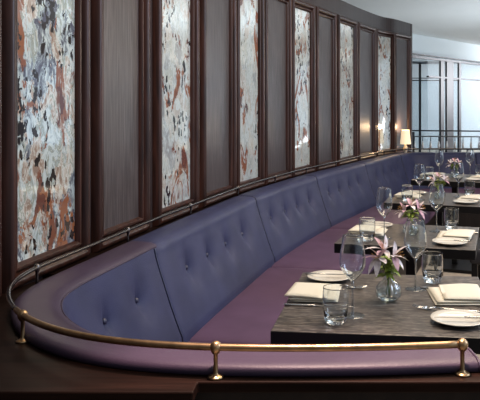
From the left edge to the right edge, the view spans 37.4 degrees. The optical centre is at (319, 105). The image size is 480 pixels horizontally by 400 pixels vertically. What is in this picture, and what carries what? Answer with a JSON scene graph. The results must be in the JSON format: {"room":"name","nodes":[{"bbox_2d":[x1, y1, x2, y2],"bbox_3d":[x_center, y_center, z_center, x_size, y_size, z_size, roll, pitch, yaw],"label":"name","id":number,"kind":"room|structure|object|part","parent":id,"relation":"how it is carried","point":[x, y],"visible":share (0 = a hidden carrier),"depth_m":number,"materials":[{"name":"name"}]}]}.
{"room":"restaurant","nodes":[
{"label":"restaurant","id":0,"kind":"room"},
{"bbox_2d":[22,0,410,285],"bbox_3d":[-0.269,0.200,4.269,0.675,2.300,8.074,0,0,14],"label":"wall","id":1,"kind":"structure","parent":0,"point":[342,8],"depth_m":6.20,"materials":[{"name":"brown wood"}]},
{"bbox_2d":[0,0,1,296],"bbox_3d":[-0.896,-0.138,1.705,0.046,1.339,0.454,0,0,1],"label":"panel","id":2,"kind":"object","parent":1,"relation":"attached to","point":[0,0],"visible":1,"depth_m":1.91,"materials":[{"name":"brown wood"}]},
{"bbox_2d":[2,0,89,292],"bbox_3d":[-0.863,-0.138,2.225,0.052,1.339,0.500,0,0,8],"label":"mirror panel","id":3,"kind":"object","parent":1,"relation":"attached to","point":[46,43],"visible":0.91,"depth_m":2.22,"materials":[{"name":"multicoloured mirror"}]},
{"bbox_2d":[18,0,74,261],"bbox_3d":[-0.873,-0.138,2.227,0.006,1.215,0.376,0,0,8],"label":"mirror glass","id":4,"kind":"object","parent":3,"relation":"attached to","point":[46,28],"depth_m":2.23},
{"bbox_2d":[91,0,149,252],"bbox_3d":[-0.779,-0.138,2.760,0.047,1.339,0.472,0,0,9],"label":"panel","id":5,"kind":"object","parent":1,"relation":"attached to","point":[120,29],"visible":0.91,"depth_m":2.75,"materials":[{"name":"brown wood"}]},
{"bbox_2d":[152,0,198,226],"bbox_3d":[-0.678,-0.138,3.323,0.046,1.339,0.508,0,0,11],"label":"mirror panel","id":6,"kind":"object","parent":1,"relation":"attached to","point":[175,23],"visible":0.93,"depth_m":3.31,"materials":[{"name":"multicoloured mirror"}]},
{"bbox_2d":[162,0,189,207],"bbox_3d":[-0.687,-0.138,3.325,0.003,1.215,0.384,0,0,11],"label":"mirror glass","id":7,"kind":"object","parent":6,"relation":"attached to","point":[175,13],"depth_m":3.32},
{"bbox_2d":[43,162,353,277],"bbox_3d":[0.272,0.941,5.355,1.526,0.819,6.554,0,0,32],"label":"trim","id":8,"kind":"structure","parent":1,"relation":"attached to","point":[94,254],"depth_m":2.76,"materials":[{"name":"brown wood"}]},
{"bbox_2d":[400,130,410,152],"bbox_3d":[0.940,0.397,7.690,0.120,0.264,0.120,0,0,0],"label":"table lamp","id":9,"kind":"object","parent":8,"relation":"on","point":[405,134],"visible":0.82,"depth_m":7.65,"materials":[{"name":"beige fabric"}]},
{"bbox_3d":[0.940,0.342,7.690,0.120,0.153,0.120,0,0,0],"label":"lamp shade","id":10,"kind":"part","parent":9,"relation":"part of","materials":[{"name":"beige fabric"}]},
{"bbox_2d":[199,0,236,207],"bbox_3d":[-0.566,-0.138,3.899,0.049,1.339,0.532,0,0,12],"label":"panel","id":11,"kind":"object","parent":1,"relation":"attached to","point":[217,18],"visible":0.94,"depth_m":3.91,"materials":[{"name":"brown wood"}]},
{"bbox_2d":[237,0,264,193],"bbox_3d":[-0.444,-0.138,4.404,0.048,1.339,0.473,0,0,15],"label":"mirror panel","id":12,"kind":"object","parent":1,"relation":"attached to","point":[250,13],"visible":0.86,"depth_m":4.43,"materials":[{"name":"multicoloured mirror"}]},
{"bbox_2d":[240,0,257,181],"bbox_3d":[-0.453,-0.138,4.406,0.004,1.215,0.349,0,0,16],"label":"mirror glass","id":13,"kind":"object","parent":12,"relation":"attached to","point":[248,8],"depth_m":4.41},
{"bbox_2d":[264,0,291,185],"bbox_3d":[-0.298,-0.138,4.893,0.047,1.339,0.513,0,0,17],"label":"panel","id":14,"kind":"object","parent":1,"relation":"attached to","point":[278,13],"visible":0.87,"depth_m":4.93,"materials":[{"name":"brown wood"}]},
{"bbox_2d":[292,0,315,176],"bbox_3d":[-0.134,-0.138,5.382,0.049,1.339,0.474,0,0,20],"label":"mirror panel","id":15,"kind":"object","parent":1,"relation":"attached to","point":[303,13],"visible":0.9,"depth_m":5.40,"materials":[{"name":"multicoloured mirror"}]},
{"bbox_2d":[295,8,309,167],"bbox_3d":[-0.142,-0.138,5.385,0.005,1.215,0.350,0,0,20],"label":"mirror glass","id":16,"kind":"object","parent":15,"relation":"attached to","point":[302,15],"depth_m":5.40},
{"bbox_2d":[315,6,336,171],"bbox_3d":[0.047,-0.138,5.859,0.046,1.339,0.481,0,0,21],"label":"panel","id":17,"kind":"object","parent":1,"relation":"attached to","point":[326,21],"visible":0.93,"depth_m":5.90,"materials":[{"name":"brown wood"}]},
{"bbox_2d":[336,14,357,166],"bbox_3d":[0.247,-0.138,6.400,0.046,1.339,0.561,0,0,20],"label":"mirror panel","id":18,"kind":"object","parent":1,"relation":"attached to","point":[347,29],"visible":0.92,"depth_m":6.44,"materials":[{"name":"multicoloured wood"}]},
{"bbox_2d":[340,23,352,157],"bbox_3d":[0.238,-0.138,6.403,0.003,1.215,0.437,0,0,20],"label":"mirror glass","id":19,"kind":"object","parent":18,"relation":"attached to","point":[346,29],"depth_m":6.41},
{"bbox_2d":[358,22,375,160],"bbox_3d":[0.459,-0.138,6.955,0.049,1.339,0.567,0,0,22],"label":"panel","id":20,"kind":"object","parent":1,"relation":"attached to","point":[366,34],"visible":0.87,"depth_m":6.99,"materials":[{"name":"brown wood"}]},
{"bbox_2d":[376,28,395,156],"bbox_3d":[0.682,-0.138,7.438,0.067,1.339,0.456,0,0,32],"label":"mirror panel","id":21,"kind":"object","parent":1,"relation":"attached to","point":[385,40],"visible":0.89,"depth_m":7.50,"materials":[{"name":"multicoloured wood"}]},
{"bbox_2d":[378,36,389,149],"bbox_3d":[0.671,-0.138,7.444,0.018,1.215,0.332,0,0,32],"label":"mirror glass","id":22,"kind":"object","parent":21,"relation":"attached to","point":[383,41],"depth_m":7.46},
{"bbox_2d":[395,32,411,152],"bbox_3d":[0.920,-0.138,7.814,0.048,1.339,0.483,0,0,28],"label":"panel","id":23,"kind":"object","parent":1,"relation":"attached to","point":[403,42],"visible":0.88,"depth_m":7.86,"materials":[{"name":"brown wood"}]},
{"bbox_2d":[194,393,479,399],"bbox_3d":[-0.255,0.951,1.817,1.330,0.798,1.015,0,0,0],"label":"wall","id":24,"kind":"structure","parent":0,"point":[200,396],"depth_m":1.36,"materials":[{"name":"brown wood"}]},
{"bbox_2d":[0,275,479,399],"bbox_3d":[-0.251,0.541,1.811,1.339,0.022,1.027,0,0,0],"label":"wooden ledge","id":25,"kind":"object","parent":24,"relation":"on","point":[27,371],"depth_m":1.35,"materials":[{"name":"brown wood"}]},
{"bbox_2d":[342,0,479,56],"bbox_3d":[5.500,-1.590,13.700,17.000,0.080,17.000,0,0,0],"label":"ceiling","id":26,"kind":"structure","parent":0,"point":[454,20],"depth_m":11.99,"materials":[{"name":"paint"}]},
{"bbox_2d":[412,57,479,147],"bbox_3d":[6.000,-0.150,22.050,16.000,3.000,0.100,0,0,0],"label":"wall","id":27,"kind":"structure","parent":0,"point":[470,90],"depth_m":22.00,"materials":[{"name":"paint"}]},
{"bbox_2d":[412,34,479,60],"bbox_3d":[3.076,-1.337,16.547,0.040,0.425,12.000,0,0,36],"label":"wall","id":28,"kind":"structure","parent":0,"point":[426,45],"depth_m":16.27,"materials":[{"name":"paint"}]},
{"bbox_2d":[412,53,479,151],"bbox_3d":[3.538,0.113,17.076,0.100,2.475,6.600,0,0,36],"label":"window","id":29,"kind":"structure","parent":28,"relation":"in","point":[449,78],"depth_m":16.29,"materials":[{"name":"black metal"}]},
{"bbox_3d":[2.789,0.150,16.056,0.050,2.400,0.163,0,0,36],"label":"post","id":30,"kind":"part","parent":29,"relation":"part of","materials":[{"name":"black metal"}]},
{"bbox_3d":[3.538,-1.115,17.076,0.100,0.020,6.600,0,0,36],"label":"head rail","id":31,"kind":"part","parent":29,"relation":"part of","materials":[{"name":"black metal"}]},
{"bbox_3d":[3.538,-1.055,17.076,0.080,0.050,6.600,0,0,36],"label":"head rail","id":32,"kind":"part","parent":29,"relation":"part of","materials":[{"name":"black metal"}]},
{"bbox_3d":[3.027,0.150,16.380,0.050,2.400,0.351,0,0,36],"label":"post","id":33,"kind":"part","parent":29,"relation":"part of","materials":[{"name":"black metal"}]},
{"bbox_2d":[415,150,479,359],"bbox_3d":[5.000,1.400,10.500,18.000,0.100,27.000,0,0,0],"label":"floor","id":34,"kind":"structure","parent":0,"point":[445,273],"depth_m":5.68,"materials":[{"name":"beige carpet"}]},
{"bbox_2d":[11,152,479,376],"bbox_3d":[0.650,0.927,4.722,1.879,0.847,6.943,0,0,22],"label":"banquette","id":35,"kind":"object","parent":34,"relation":"on","point":[223,272],"visible":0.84,"depth_m":2.75,"materials":[{"name":"leather"}]},
{"bbox_3d":[-0.584,0.708,2.100,0.232,0.368,0.982,0,0,0],"label":"backrest panel","id":36,"kind":"part","parent":35,"relation":"part of","materials":[{"name":"leather"}]},
{"bbox_3d":[-0.492,0.699,3.270,0.240,0.386,1.389,0,0,10],"label":"backrest panel","id":37,"kind":"part","parent":35,"relation":"part of","materials":[{"name":"leather"}]},
{"bbox_2d":[6,148,479,380],"bbox_3d":[0.585,0.494,4.720,1.689,0.072,6.934,0,0,20],"label":"brass rail","id":38,"kind":"object","parent":35,"relation":"attached to","point":[215,347],"visible":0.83,"depth_m":1.38,"materials":[{"name":"gold metal"}]},
{"bbox_3d":[-0.668,0.494,1.574,0.031,0.072,0.031,0,0,0],"label":"post","id":39,"kind":"part","parent":38,"relation":"part of","materials":[{"name":"gold metal"}]},
{"bbox_3d":[-0.823,0.494,2.035,0.023,0.072,0.023,0,0,0],"label":"post","id":40,"kind":"part","parent":38,"relation":"part of","materials":[{"name":"gold metal"}]},
{"bbox_3d":[-0.728,0.494,2.652,0.023,0.072,0.023,0,0,0],"label":"post","id":41,"kind":"part","parent":38,"relation":"part of","materials":[{"name":"gold metal"}]},
{"bbox_3d":[-0.203,0.494,1.365,0.031,0.072,0.031,0,0,0],"label":"post","id":42,"kind":"part","parent":38,"relation":"part of","materials":[{"name":"gold metal"}]},
{"bbox_3d":[0.281,0.494,1.380,0.031,0.072,0.031,0,0,0],"label":"post","id":43,"kind":"part","parent":38,"relation":"part of","materials":[{"name":"gold metal"}]},
{"bbox_2d":[190,267,339,343],"bbox_3d":[-0.155,0.932,3.183,0.495,0.116,1.225,0,0,10],"label":"seat cushion","id":44,"kind":"object","parent":35,"relation":"on","point":[249,315],"depth_m":2.99,"materials":[{"name":"leather"}]},
{"bbox_3d":[-0.203,0.699,4.534,0.247,0.386,1.228,0,0,16],"label":"backrest panel","id":45,"kind":"part","parent":35,"relation":"part of","materials":[{"name":"leather"}]},
{"bbox_2d":[272,229,382,273],"bbox_3d":[0.114,0.932,4.371,0.507,0.116,1.250,0,0,16],"label":"seat cushion","id":46,"kind":"object","parent":35,"relation":"on","point":[315,252],"depth_m":4.10,"materials":[{"name":"leather"}]},
{"bbox_3d":[0.188,0.699,5.695,0.238,0.386,1.241,0,0,21],"label":"backrest panel","id":47,"kind":"part","parent":35,"relation":"part of","materials":[{"name":"leather"}]},
{"bbox_2d":[330,206,428,228],"bbox_3d":[0.492,0.932,5.518,0.495,0.116,1.200,0,0,20],"label":"seat cushion","id":48,"kind":"object","parent":35,"relation":"on","point":[348,221],"depth_m":5.49,"materials":[{"name":"leather"}]},
{"bbox_3d":[0.621,0.699,6.835,0.248,0.386,1.206,0,0,22],"label":"backrest panel","id":49,"kind":"part","parent":35,"relation":"part of","materials":[{"name":"leather"}]},
{"bbox_3d":[1.226,0.699,7.548,0.961,0.386,0.328,0,0,-12],"label":"backrest panel","id":50,"kind":"part","parent":35,"relation":"part of","materials":[{"name":"leather"}]},
{"bbox_2d":[414,188,479,220],"bbox_3d":[1.532,0.935,6.738,2.096,0.110,1.476,0,0,0],"label":"seat cushion","id":51,"kind":"object","parent":35,"relation":"on","point":[446,190],"depth_m":7.29,"materials":[{"name":"leather"}]},
{"bbox_3d":[2.131,0.699,7.583,0.891,0.386,0.244,0,0,0],"label":"backrest panel","id":52,"kind":"part","parent":35,"relation":"part of","materials":[{"name":"leather"}]},
{"bbox_2d":[271,272,479,353],"bbox_3d":[0.212,0.973,2.165,0.622,0.745,0.665,0,0,6],"label":"dining table","id":53,"kind":"object","parent":34,"relation":"on","point":[371,319],"visible":0.67,"depth_m":1.98,"materials":[{"name":"brown wood"}]},
{"bbox_2d":[284,282,326,301],"bbox_3d":[-0.018,0.586,2.217,0.165,0.025,0.186,0,0,6],"label":"napkin","id":54,"kind":"object","parent":53,"relation":"on","point":[300,291],"visible":0.71,"depth_m":2.16,"materials":[{"name":"beige fabric"}]},
{"bbox_2d":[284,303,353,306],"bbox_3d":[-0.005,0.596,2.093,0.210,0.006,0.009,0,0,6],"label":"table knife","id":55,"kind":"object","parent":53,"relation":"on","point":[285,304],"visible":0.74,"depth_m":2.09,"materials":[{"name":"silver metal"}]},
{"bbox_3d":[-0.062,0.596,2.099,0.095,0.006,0.008,0,0,6],"label":"handle","id":56,"kind":"part","parent":55,"relation":"part of","materials":[{"name":"silver metal"}]},
{"bbox_2d":[307,270,347,281],"bbox_3d":[0.033,0.592,2.421,0.155,0.015,0.155,0,0,6],"label":"plate","id":57,"kind":"object","parent":53,"relation":"on","point":[323,278],"visible":0.87,"depth_m":2.43,"materials":[{"name":"beige ceramic"}]},
{"bbox_2d":[306,273,344,274],"bbox_3d":[0.026,0.583,2.429,0.151,0.006,0.008,0,0,4],"label":"butter knife","id":58,"kind":"object","parent":57,"relation":"on","point":[306,273],"visible":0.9,"depth_m":2.43,"materials":[{"name":"silver metal"}]},
{"bbox_3d":[-0.015,0.583,2.433,0.068,0.006,0.007,0,0,4],"label":"handle","id":59,"kind":"part","parent":58,"relation":"part of","materials":[{"name":"silver metal"}]},
{"bbox_2d":[322,284,348,324],"bbox_3d":[0.043,0.550,1.937,0.072,0.100,0.072,0,0,6],"label":"water tumbler","id":60,"kind":"object","parent":53,"relation":"on","point":[335,300],"visible":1,"depth_m":1.91,"materials":[{"name":"clear glass"}]},
{"bbox_2d":[340,234,365,281],"bbox_3d":[0.093,0.486,2.005,0.075,0.228,0.075,0,0,6],"label":"wine glass","id":61,"kind":"object","parent":53,"relation":"on","point":[352,252],"visible":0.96,"depth_m":1.98,"materials":[{"name":"clear glass"}]},
{"bbox_2d":[347,285,367,288],"bbox_3d":[0.052,0.595,2.313,0.210,0.012,0.023,0,0,12],"label":"fork","id":62,"kind":"object","parent":53,"relation":"on","point":[350,286],"visible":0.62,"depth_m":2.30,"materials":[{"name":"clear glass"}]},
{"bbox_2d":[377,281,400,301],"bbox_3d":[0.212,0.553,2.165,0.082,0.094,0.080,0,0,6],"label":"bud vase","id":63,"kind":"object","parent":53,"relation":"on","point":[384,298],"visible":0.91,"depth_m":2.16,"materials":[{"name":"clear glass"}]},
{"bbox_2d":[366,235,392,295],"bbox_3d":[0.197,0.495,2.171,0.083,0.185,0.086,0,0,41],"label":"lily flower","id":64,"kind":"object","parent":63,"relation":"in","point":[384,246],"visible":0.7,"depth_m":2.17,"materials":[{"name":"pink"}]},
{"bbox_2d":[365,247,394,295],"bbox_3d":[0.191,0.510,2.159,0.085,0.156,0.088,0,0,41],"label":"lily flower","id":65,"kind":"object","parent":63,"relation":"in","point":[376,262],"visible":0.91,"depth_m":2.15,"materials":[{"name":"pink plant"}]},
{"bbox_2d":[381,241,406,295],"bbox_3d":[0.222,0.501,2.153,0.077,0.175,0.084,0,0,36],"label":"lily flower","id":66,"kind":"object","parent":63,"relation":"in","point":[396,262],"visible":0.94,"depth_m":2.15,"materials":[{"name":"pink"}]},
{"bbox_2d":[404,218,426,289],"bbox_3d":[0.313,0.486,2.294,0.075,0.228,0.075,0,0,6],"label":"wine glass","id":67,"kind":"object","parent":53,"relation":"on","point":[415,238],"visible":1,"depth_m":2.27,"materials":[{"name":"clear glass"}]},
{"bbox_2d":[404,218,426,258],"bbox_3d":[0.313,0.437,2.294,0.075,0.130,0.075,0,0,6],"label":"bowl","id":68,"kind":"object","parent":67,"relation":"on","point":[415,238],"depth_m":2.27,"materials":[{"name":"clear glass"}]},
{"bbox_2d":[422,251,442,283],"bbox_3d":[0.382,0.550,2.383,0.072,0.100,0.072,0,0,6],"label":"water tumbler","id":69,"kind":"object","parent":53,"relation":"on","point":[432,261],"visible":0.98,"depth_m":2.35,"materials":[{"name":"clear glass"}]},
{"bbox_2d":[413,304,479,312],"bbox_3d":[0.375,0.595,2.048,0.210,0.012,0.023,0,0,16],"label":"fork","id":70,"kind":"object","parent":53,"relation":"on","point":[414,305],"visible":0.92,"depth_m":2.06,"materials":[{"name":"silver metal"}]},
{"bbox_3d":[0.407,0.595,2.039,0.145,0.012,0.009,0,0,16],"label":"handle","id":71,"kind":"part","parent":70,"relation":"part of","materials":[{"name":"silver metal"}]},
{"bbox_2d":[427,283,479,304],"bbox_3d":[0.429,0.586,2.190,0.165,0.025,0.186,0,0,0],"label":"napkin","id":72,"kind":"object","parent":53,"relation":"on","point":[445,294],"visible":1,"depth_m":2.15,"materials":[{"name":"beige fabric"}]},
{"bbox_2d":[430,309,479,326],"bbox_3d":[0.384,0.592,1.940,0.155,0.015,0.155,0,0,6],"label":"plate","id":73,"kind":"object","parent":53,"relation":"on","point":[456,322],"visible":0.94,"depth_m":1.96,"materials":[{"name":"beige ceramic"}]},
{"bbox_2d":[434,316,479,318],"bbox_3d":[0.392,0.583,1.931,0.151,0.006,0.008,0,0,4],"label":"butter knife","id":74,"kind":"object","parent":73,"relation":"on","point":[467,317],"visible":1,"depth_m":1.93,"materials":[{"name":"silver metal"}]},
{"bbox_3d":[0.358,0.584,1.934,0.083,0.002,0.008,0,0,4],"label":"blade","id":75,"kind":"part","parent":74,"relation":"part of","materials":[{"name":"silver metal"}]},
{"bbox_3d":[0.433,0.583,1.928,0.068,0.005,0.007,0,0,4],"label":"handle","id":76,"kind":"part","parent":74,"relation":"part of","materials":[{"name":"silver metal"}]},
{"bbox_2d":[334,223,478,274],"bbox_3d":[0.425,0.973,3.262,0.605,0.745,0.570,0,0,14],"label":"dining table","id":77,"kind":"object","parent":34,"relation":"on","point":[467,251],"visible":0.3,"depth_m":3.06,"materials":[{"name":"brown wood"}]},
{"bbox_2d":[359,217,374,241],"bbox_3d":[0.210,0.550,3.115,0.072,0.100,0.072,0,0,14],"label":"water tumbler","id":78,"kind":"object","parent":77,"relation":"on","point":[366,224],"visible":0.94,"depth_m":3.09,"materials":[{"name":"clear glass"}]},
{"bbox_2d":[348,225,387,235],"bbox_3d":[0.229,0.586,3.320,0.165,0.025,0.186,0,0,13],"label":"napkin","id":79,"kind":"object","parent":77,"relation":"on","point":[379,230],"visible":0.54,"depth_m":3.27,"materials":[{"name":"beige fabric"}]},
{"bbox_2d":[375,221,392,226],"bbox_3d":[0.284,0.592,3.478,0.155,0.015,0.155,0,0,14],"label":"plate","id":80,"kind":"object","parent":77,"relation":"on","point":[376,222],"visible":0.35,"depth_m":3.51,"materials":[{"name":"beige ceramic"}]},
{"bbox_2d":[376,187,392,216],"bbox_3d":[0.292,0.486,3.177,0.075,0.228,0.075,0,0,14],"label":"wine glass","id":81,"kind":"object","parent":77,"relation":"on","point":[384,203],"visible":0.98,"depth_m":3.15,"materials":[{"name":"clear glass"}]},
{"bbox_2d":[429,183,444,230],"bbox_3d":[0.558,0.486,3.347,0.075,0.228,0.075,0,0,14],"label":"wine glass","id":82,"kind":"object","parent":77,"relation":"on","point":[436,194],"visible":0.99,"depth_m":3.32,"materials":[{"name":"clear glass"}]},
{"bbox_2d":[429,183,444,210],"bbox_3d":[0.558,0.437,3.347,0.075,0.130,0.075,0,0,14],"label":"bowl","id":83,"kind":"object","parent":82,"relation":"on","point":[436,194],"depth_m":3.32,"materials":[{"name":"clear glass"}]},
{"bbox_2d":[432,237,466,245],"bbox_3d":[0.566,0.592,3.046,0.155,0.015,0.155,0,0,14],"label":"plate","id":84,"kind":"object","parent":77,"relation":"on","point":[436,240],"visible":0.94,"depth_m":3.07,"materials":[{"name":"beige ceramic"}]},
{"bbox_2d":[440,240,469,241],"bbox_3d":[0.572,0.583,3.036,0.151,0.006,0.008,0,0,12],"label":"butter knife","id":85,"kind":"object","parent":84,"relation":"on","point":[440,240],"visible":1,"depth_m":3.03,"materials":[{"name":"silver metal"}]},
{"bbox_2d":[444,208,458,229],"bbox_3d":[0.640,0.550,3.409,0.072,0.100,0.072,0,0,14],"label":"water tumbler","id":86,"kind":"object","parent":77,"relation":"on","point":[451,215],"visible":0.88,"depth_m":3.38,"materials":[{"name":"clear glass"}]},
{"bbox_2d":[436,229,474,239],"bbox_3d":[0.622,0.586,3.204,0.165,0.025,0.186,0,0,16],"label":"napkin","id":87,"kind":"object","parent":77,"relation":"on","point":[466,234],"visible":0.93,"depth_m":3.17,"materials":[{"name":"beige fabric"}]},
{"label":"bud vase","id":88,"kind":"object","parent":77,"relation":"on","visible":0},
{"bbox_2d":[395,202,411,218],"bbox_3d":[0.397,0.519,3.247,0.101,0.138,0.084,0,0,0],"label":"stem","id":89,"kind":"object","parent":88,"relation":"in","point":[403,211],"visible":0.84,"depth_m":3.25,"materials":[{"name":"pink plant"}]},
{"bbox_2d":[403,198,420,217],"bbox_3d":[0.430,0.510,3.260,0.100,0.157,0.085,0,0,21],"label":"stem","id":90,"kind":"object","parent":88,"relation":"in","point":[410,202],"visible":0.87,"depth_m":3.27,"materials":[{"name":"pink plant"}]},
{"bbox_2d":[406,199,424,221],"bbox_3d":[0.448,0.510,3.253,0.096,0.157,0.084,0,0,26],"label":"stem","id":91,"kind":"object","parent":88,"relation":"in","point":[417,202],"visible":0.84,"depth_m":3.25,"materials":[{"name":"pink plant"}]},
{"bbox_2d":[412,61,456,151],"bbox_3d":[2.600,0.081,18.600,2.200,2.538,0.060,0,0,0],"label":"window frame","id":92,"kind":"structure","parent":34,"relation":"on","point":[413,62],"depth_m":18.57,"materials":[{"name":"grey metal"}]},
{"bbox_3d":[2.600,-1.150,18.600,2.200,0.075,0.060,0,0,0],"label":"head rail","id":93,"kind":"part","parent":92,"relation":"part of","materials":[{"name":"grey metal"}]},
{"bbox_2d":[391,192,479,275],"bbox_3d":[0.775,0.973,4.550,0.600,0.745,0.620,0,0,19],"label":"dining table","id":94,"kind":"object","parent":34,"relation":"on","point":[474,208],"visible":0.13,"depth_m":4.32,"materials":[{"name":"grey wood"}]},
{"bbox_2d":[401,185,412,201],"bbox_3d":[0.550,0.550,4.420,0.072,0.100,0.072,0,0,18],"label":"water tumbler","id":95,"kind":"object","parent":94,"relation":"on","point":[406,190],"visible":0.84,"depth_m":4.39,"materials":[{"name":"clear glass"}]},
{"bbox_2d":[394,192,421,198],"bbox_3d":[0.580,0.586,4.612,0.165,0.025,0.186,0,0,15],"label":"napkin","id":96,"kind":"object","parent":94,"relation":"on","point":[398,195],"visible":0.55,"depth_m":4.55,"materials":[{"name":"beige fabric"}]},
{"bbox_2d":[414,164,424,200],"bbox_3d":[0.636,0.486,4.475,0.075,0.228,0.075,0,0,18],"label":"wine glass","id":97,"kind":"object","parent":94,"relation":"on","point":[419,170],"visible":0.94,"depth_m":4.45,"materials":[{"name":"clear glass"}]},
{"bbox_2d":[414,164,424,184],"bbox_3d":[0.636,0.437,4.475,0.075,0.130,0.075,0,0,18],"label":"bowl","id":98,"kind":"object","parent":97,"relation":"on","point":[419,170],"depth_m":4.45,"materials":[{"name":"clear glass"}]},
{"bbox_2d":[453,162,463,181],"bbox_3d":[0.914,0.486,4.625,0.075,0.228,0.075,0,0,18],"label":"wine glass","id":99,"kind":"object","parent":94,"relation":"on","point":[458,170],"visible":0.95,"depth_m":4.60,"materials":[{"name":"clear glass"}]},
{"bbox_2d":[453,199,477,203],"bbox_3d":[0.900,0.592,4.324,0.155,0.015,0.155,0,0,18],"label":"plate","id":100,"kind":"object","parent":94,"relation":"on","point":[465,201],"visible":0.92,"depth_m":4.34,"materials":[{"name":"beige ceramic"}]},
{"bbox_2d":[457,194,479,200],"bbox_3d":[0.970,0.586,4.488,0.165,0.025,0.186,0,0,22],"label":"napkin","id":101,"kind":"object","parent":94,"relation":"on","point":[474,196],"visible":0.85,"depth_m":4.44,"materials":[{"name":"beige fabric"}]},
{"bbox_2d":[464,180,474,194],"bbox_3d":[1.000,0.550,4.680,0.072,0.100,0.072,0,0,18],"label":"water tumbler","id":102,"kind":"object","parent":94,"relation":"on","point":[469,185],"visible":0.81,"depth_m":4.65,"materials":[{"name":"clear glass"}]},
{"bbox_3d":[0.775,0.553,4.550,0.082,0.093,0.080,0,0,19],"label":"bud vase","id":103,"kind":"object","parent":94,"relation":"on","visible":0},
{"bbox_2d":[428,175,438,186],"bbox_3d":[0.746,0.514,4.552,0.090,0.148,0.084,0,0,-25],"label":"stem","id":104,"kind":"object","parent":103,"relation":"on","point":[433,177],"visible":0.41,"depth_m":4.54,"materials":[{"name":"pink plant"}]},
{"bbox_2d":[434,172,445,182],"bbox_3d":[0.781,0.510,4.548,0.104,0.157,0.077,0,0,20],"label":"stem","id":105,"kind":"object","parent":103,"relation":"in","point":[439,175],"visible":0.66,"depth_m":4.56,"materials":[{"name":"pink plant"}]},
{"bbox_2d":[440,174,448,183],"bbox_3d":[0.798,0.512,4.540,0.092,0.151,0.082,0,0,22],"label":"stem","id":106,"kind":"object","parent":103,"relation":"on","point":[446,177],"visible":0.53,"depth_m":4.53,"materials":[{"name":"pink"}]},
{"bbox_2d":[411,174,479,273],"bbox_3d":[1.130,0.973,5.870,0.600,0.745,0.640,0,0,21],"label":"dining table","id":107,"kind":"object","parent":34,"relation":"on","point":[449,265],"visible":0.43,"depth_m":5.71,"materials":[{"name":"brown wood"}]},
{"bbox_2d":[425,166,433,178],"bbox_3d":[0.899,0.550,5.750,0.072,0.100,0.072,0,0,21],"label":"water tumbler","id":108,"kind":"object","parent":107,"relation":"on","point":[429,171],"visible":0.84,"depth_m":5.72,"materials":[{"name":"clear glass"}]},
{"bbox_2d":[435,151,443,166],"bbox_3d":[0.988,0.486,5.801,0.075,0.228,0.075,0,0,21],"label":"wine glass","id":109,"kind":"object","parent":107,"relation":"on","point":[439,158],"visible":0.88,"depth_m":5.77,"materials":[{"name":"clear glass"}]},
{"bbox_3d":[1.130,1.334,5.870,0.420,0.022,0.420,0,0,21],"label":"foot plate","id":110,"kind":"part","parent":107,"relation":"part of","materials":[{"name":"black wood"}]},
{"bbox_2d":[465,150,473,164],"bbox_3d":[1.272,0.486,5.939,0.075,0.228,0.075,0,0,21],"label":"wine glass","id":111,"kind":"object","parent":107,"relation":"on","point":[469,157],"visible":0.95,"depth_m":5.91,"materials":[{"name":"clear glass"}]},
{"bbox_2d":[465,178,479,180],"bbox_3d":[1.245,0.592,5.638,0.155,0.015,0.155,0,0,21],"label":"plate","id":112,"kind":"object","parent":107,"relation":"on","point":[474,179],"visible":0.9,"depth_m":5.67,"materials":[{"name":"beige ceramic"}]},
{"bbox_2d":[475,164,479,174],"bbox_3d":[1.361,0.550,5.990,0.072,0.100,0.072,0,0,21],"label":"water tumbler","id":113,"kind":"object","parent":107,"relation":"on","point":[477,166],"visible":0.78,"depth_m":5.96,"materials":[{"name":"clear glass"}]},
{"bbox_3d":[1.130,0.553,5.870,0.082,0.093,0.080,0,0,21],"label":"bud vase","id":114,"kind":"object","parent":107,"relation":"on","visible":0},
{"bbox_2d":[447,159,452,168],"bbox_3d":[1.100,0.515,5.865,0.093,0.145,0.081,0,0,-16],"label":"stem","id":115,"kind":"object","parent":114,"relation":"on","point":[450,161],"visible":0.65,"depth_m":5.86,"materials":[{"name":"pink"}]},
{"bbox_2d":[412,130,479,151],"bbox_3d":[2.180,0.828,8.998,2.040,1.044,0.034,0,0,0],"label":"balustrade","id":116,"kind":"object","parent":34,"relation":"on","point":[413,133],"visible":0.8,"depth_m":8.99,"materials":[{"name":"black metal"}]},
{"bbox_3d":[1.200,0.840,9.000,0.030,1.020,0.030,0,0,0],"label":"post","id":117,"kind":"part","parent":116,"relation":"part of","materials":[{"name":"black metal"}]},
{"bbox_3d":[2.180,0.325,9.000,2.040,0.038,0.018,0,0,0],"label":"rail","id":118,"kind":"part","parent":116,"relation":"part of","materials":[{"name":"black metal"}]},
{"bbox_3d":[2.180,0.397,9.000,2.040,0.033,0.016,0,0,0],"label":"rail","id":119,"kind":"part","parent":116,"relation":"part of","materials":[{"name":"grey metal"}]},
{"bbox_3d":[2.180,0.555,9.000,2.040,0.030,0.020,0,0,0],"label":"rail","id":120,"kind":"part","parent":116,"relation":"part of","materials":[{"name":"black metal"}]},
{"bbox_2d":[470,238,479,279],"bbox_3d":[1.224,0.914,4.387,0.522,0.868,0.440,0,0,18],"label":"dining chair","id":121,"kind":"object","parent":34,"relation":"on","point":[475,264],"visible":0.39,"depth_m":4.26,"materials":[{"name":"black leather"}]},
{"bbox_3d":[0.946,1.154,4.278,0.036,0.388,0.036,0,0,18],"label":"leg","id":122,"kind":"part","parent":121,"relation":"part of","materials":[{"name":"black wood"}]},
{"bbox_3d":[1.185,0.920,4.400,0.440,0.090,0.440,0,0,18],"label":"seat","id":123,"kind":"part","parent":121,"relation":"part of","materials":[{"name":"black leather"}]}
]}

